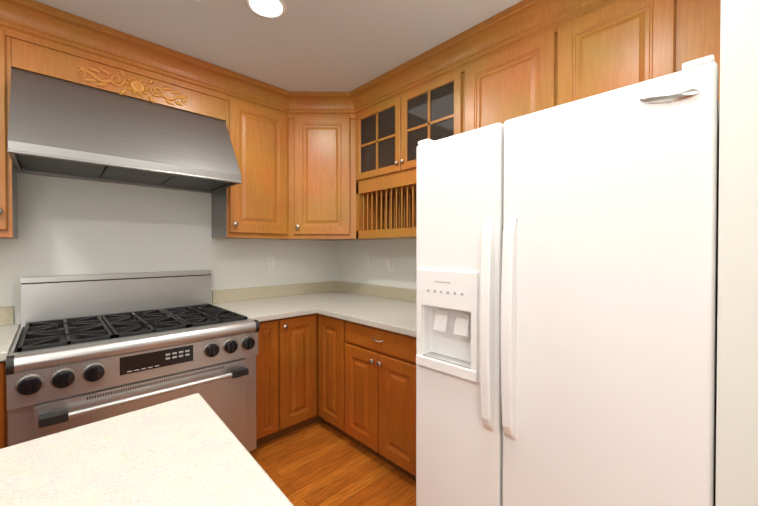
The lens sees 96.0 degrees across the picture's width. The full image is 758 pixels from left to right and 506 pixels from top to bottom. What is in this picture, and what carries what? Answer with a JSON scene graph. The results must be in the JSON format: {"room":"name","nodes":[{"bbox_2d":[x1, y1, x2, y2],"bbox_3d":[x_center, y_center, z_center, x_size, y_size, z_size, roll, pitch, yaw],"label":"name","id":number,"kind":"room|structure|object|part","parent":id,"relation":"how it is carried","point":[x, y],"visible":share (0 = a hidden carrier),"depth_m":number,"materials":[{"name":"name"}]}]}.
{"room":"kitchen","nodes":[
{"label":"kitchen","id":0,"kind":"room"},
{"bbox_2d":[0,68,335,326],"bbox_3d":[-2.354,0.014,1.885,5.370,2.630,0.100,-1,1,-44],"label":"wall","id":1,"kind":"structure","parent":0,"point":[67,226],"depth_m":2.40,"materials":[{"name":"white paint"}]},
{"bbox_2d":[0,306,13,325],"bbox_3d":[-2.494,0.368,1.669,0.965,0.105,0.020,-1,1,-44],"label":"backsplash","id":2,"kind":"structure","parent":1,"relation":"attached to","point":[6,315],"depth_m":1.98,"materials":[{"name":"beige stone"}]},
{"bbox_2d":[0,29,17,238],"bbox_3d":[-2.362,-0.619,1.536,0.984,1.078,0.379,-1,1,-44],"label":"upper cabinet","id":3,"kind":"object","parent":1,"relation":"attached to","point":[8,204],"visible":0.73,"depth_m":1.76,"materials":[{"name":"brown wood"}]},
{"bbox_2d":[11,37,225,120],"bbox_3d":[-1.522,-1.065,2.147,1.080,0.198,0.036,-1,1,-44],"label":"wood panel","id":4,"kind":"object","parent":1,"relation":"attached to","point":[35,58],"visible":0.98,"depth_m":2.05,"materials":[{"name":"brown wood"}]},
{"bbox_2d":[7,68,241,193],"bbox_3d":[-1.536,-0.722,2.165,1.080,0.505,0.613,-1,1,-44],"label":"range hood","id":5,"kind":"object","parent":1,"relation":"attached to","point":[61,128],"visible":1,"depth_m":1.97,"materials":[{"name":"metal"}]},
{"bbox_2d":[211,98,290,239],"bbox_3d":[-1.054,-0.646,2.812,0.509,1.050,0.349,-1,1,-44],"label":"upper cabinet","id":6,"kind":"object","parent":1,"relation":"attached to","point":[259,207],"depth_m":2.67,"materials":[{"name":"brown wood"}]},
{"bbox_2d":[267,257,274,269],"bbox_3d":[-0.989,0.096,3.120,0.072,0.116,0.007,-1,1,-44],"label":"electrical outlet","id":7,"kind":"object","parent":1,"relation":"attached to","point":[270,263],"visible":1,"depth_m":3.12,"materials":[{"name":"white plastic"}]},
{"bbox_2d":[212,281,335,303],"bbox_3d":[-0.907,0.353,3.189,1.230,0.105,0.023,-1,1,-44],"label":"backsplash","id":8,"kind":"structure","parent":1,"relation":"attached to","point":[251,293],"depth_m":3.09,"materials":[{"name":"beige stone"}]},
{"bbox_2d":[0,0,615,118],"bbox_3d":[-0.800,-1.204,1.274,3.094,0.179,2.910,-1,1,-44],"label":"crown molding","id":9,"kind":"structure","parent":1,"relation":"attached to","point":[38,23],"depth_m":2.09,"materials":[{"name":"brown wood"}]},
{"bbox_2d":[287,115,358,239],"bbox_3d":[-0.582,-0.648,2.988,0.415,1.050,0.749,-1,1,-44],"label":"upper cabinet","id":10,"kind":"object","parent":1,"relation":"attached to","point":[326,177],"depth_m":2.86,"materials":[{"name":"brown wood"}]},
{"bbox_2d":[34,0,521,91],"bbox_3d":[-0.416,-1.330,-0.150,5.370,0.100,5.700,-1,1,-44],"label":"ceiling","id":11,"kind":"structure","parent":0,"point":[324,45],"depth_m":2.00,"materials":[{"name":"white paint"}]},
{"bbox_2d":[245,0,286,18],"bbox_3d":[-0.591,-1.296,1.788,0.210,0.008,0.210,-1,1,-44],"label":"recessed light","id":12,"kind":"object","parent":11,"relation":"in","point":[271,9],"visible":1,"depth_m":1.80,"materials":[{"name":"white glass"}]},
{"bbox_2d":[250,419,415,505],"bbox_3d":[-0.416,1.400,-0.122,5.370,0.100,5.700,-1,1,-44],"label":"floor","id":13,"kind":"structure","parent":0,"point":[319,463],"depth_m":2.06,"materials":[{"name":"brown wood"}]},
{"bbox_2d":[0,361,7,448],"bbox_3d":[-2.235,0.899,1.418,0.983,0.870,0.748,-1,1,-44],"label":"base cabinet","id":14,"kind":"object","parent":13,"relation":"on","point":[3,418],"visible":0.31,"depth_m":1.48,"materials":[{"name":"brown wood"}]},
{"bbox_2d":[0,324,19,361],"bbox_3d":[-2.222,0.444,1.405,0.991,0.040,0.778,-1,1,-44],"label":"countertop","id":15,"kind":"structure","parent":14,"relation":"on","point":[8,334],"depth_m":1.70,"materials":[{"name":"white stone"}]},
{"bbox_2d":[6,270,259,452],"bbox_3d":[-1.405,0.735,2.030,1.040,1.185,0.991,-1,1,-44],"label":"range","id":16,"kind":"object","parent":13,"relation":"on","point":[86,349],"visible":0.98,"depth_m":1.84,"materials":[{"name":"metal"}]},
{"bbox_2d":[256,318,283,445],"bbox_3d":[-1.033,0.887,2.571,0.222,0.870,0.748,-1,1,-44],"label":"base cabinet","id":17,"kind":"object","parent":13,"relation":"on","point":[270,357],"depth_m":2.34,"materials":[{"name":"brown wood"}]},
{"bbox_2d":[284,313,315,434],"bbox_3d":[-0.842,0.885,2.755,0.308,0.870,0.748,-1,1,-44],"label":"base cabinet","id":18,"kind":"object","parent":13,"relation":"on","point":[299,331],"depth_m":2.49,"materials":[{"name":"brown wood"}]},
{"bbox_2d":[212,291,415,336],"bbox_3d":[-0.219,0.433,2.470,1.279,0.040,2.014,-1,1,-44],"label":"countertop","id":19,"kind":"structure","parent":18,"relation":"on","point":[394,315],"depth_m":2.53,"materials":[{"name":"white stone"}]},
{"bbox_2d":[316,313,339,432],"bbox_3d":[-0.097,0.885,2.739,0.739,0.870,0.341,-1,1,-44],"label":"base cabinet","id":20,"kind":"object","parent":13,"relation":"on","point":[327,328],"depth_m":2.50,"materials":[{"name":"brown wood"}]},
{"bbox_2d":[340,319,415,480],"bbox_3d":[0.258,0.889,2.369,0.739,0.870,0.684,-1,1,-44],"label":"base cabinet","id":21,"kind":"object","parent":13,"relation":"on","point":[354,382],"depth_m":2.10,"materials":[{"name":"brown wood"}]},
{"bbox_2d":[416,55,719,505],"bbox_3d":[0.821,0.435,1.450,1.096,1.797,0.890,-1,1,-44],"label":"refrigerator","id":22,"kind":"object","parent":13,"relation":"on","point":[698,62],"depth_m":0.99,"materials":[{"name":"white metal"}]},
{"bbox_3d":[0.272,0.262,1.323,0.070,0.385,0.274,-1,1,-44],"label":"refrigerator panel","id":23,"kind":"part","parent":22,"relation":"part of","materials":[{"name":"white plastic"}]},
{"bbox_3d":[0.396,0.250,1.137,0.052,0.732,0.114,-1,1,-44],"label":"refrigerator handle","id":24,"kind":"part","parent":22,"relation":"part of","materials":[{"name":"white plastic"}]},
{"bbox_3d":[0.483,0.387,1.125,0.068,1.660,0.890,-1,1,-44],"label":"refrigerator door","id":25,"kind":"part","parent":22,"relation":"part of","materials":[{"name":"white metal"}]},
{"bbox_3d":[0.705,-0.384,0.833,0.004,0.038,0.112,-1,1,-44],"label":"refrigerator cap","id":26,"kind":"part","parent":22,"relation":"part of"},
{"bbox_3d":[-1.154,0.915,-0.177,2.435,0.870,0.650,-1,1,-44],"label":"kitchen island","id":27,"kind":"object","parent":13,"relation":"on","visible":0,"materials":[{"name":"quartz stone"}]},
{"bbox_2d":[0,393,293,505],"bbox_3d":[-1.181,0.460,-0.140,2.554,0.040,0.849,-1,1,-44],"label":"island countertop","id":28,"kind":"structure","parent":27,"relation":"on","point":[190,450],"depth_m":0.69,"materials":[{"name":"white stone"}]},
{"bbox_2d":[336,238,415,288],"bbox_3d":[0.591,0.006,2.621,0.100,2.630,2.914,-1,1,-44],"label":"wall","id":29,"kind":"structure","parent":0,"point":[350,261],"depth_m":3.17,"materials":[{"name":"white paint"}]},
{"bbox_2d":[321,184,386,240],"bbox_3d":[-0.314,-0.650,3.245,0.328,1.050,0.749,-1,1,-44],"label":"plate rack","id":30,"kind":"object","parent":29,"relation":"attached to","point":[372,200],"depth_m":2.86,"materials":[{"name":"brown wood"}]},
{"bbox_2d":[365,255,370,266],"bbox_3d":[-0.108,0.079,3.272,0.007,0.116,0.072,-1,1,-44],"label":"electrical outlet","id":31,"kind":"object","parent":29,"relation":"attached to","point":[367,260],"visible":1,"depth_m":3.27,"materials":[{"name":"white plastic"}]},
{"bbox_2d":[336,281,415,301],"bbox_3d":[0.236,0.356,2.906,0.020,0.105,2.014,-1,1,-44],"label":"backsplash","id":32,"kind":"structure","parent":29,"relation":"attached to","point":[404,294],"depth_m":3.14,"materials":[{"name":"beige stone"}]},
{"bbox_2d":[385,258,392,270],"bbox_3d":[0.088,0.102,3.044,0.040,0.116,0.072,-1,1,-44],"label":"electrical outlet","id":33,"kind":"object","parent":29,"relation":"attached to","point":[389,262],"visible":1,"depth_m":3.03,"materials":[{"name":"white plastic"}]},
{"bbox_2d":[355,70,458,187],"bbox_3d":[0.280,-0.881,2.609,0.348,0.575,1.046,-1,1,-44],"label":"upper cabinet","id":34,"kind":"object","parent":29,"relation":"attached to","point":[388,134],"depth_m":2.48,"materials":[{"name":"brown wood"}]},
{"bbox_2d":[459,29,550,133],"bbox_3d":[0.829,-0.875,2.037,0.348,0.575,0.540,-1,1,-44],"label":"upper cabinet","id":35,"kind":"object","parent":29,"relation":"attached to","point":[512,82],"depth_m":1.90,"materials":[{"name":"brown wood"}]},
{"bbox_2d":[551,0,720,109],"bbox_3d":[1.225,-0.871,1.624,0.348,0.575,0.605,-1,1,-44],"label":"upper cabinet","id":36,"kind":"object","parent":29,"relation":"attached to","point":[617,44],"depth_m":1.50,"materials":[{"name":"brown wood"}]},
{"bbox_2d":[716,0,757,505],"bbox_3d":[2.128,0.031,0.217,1.210,2.630,2.686,-1,1,-44],"label":"wall","id":37,"kind":"structure","parent":0,"point":[737,414],"depth_m":0.74,"materials":[{"name":"white paint"}]}
]}

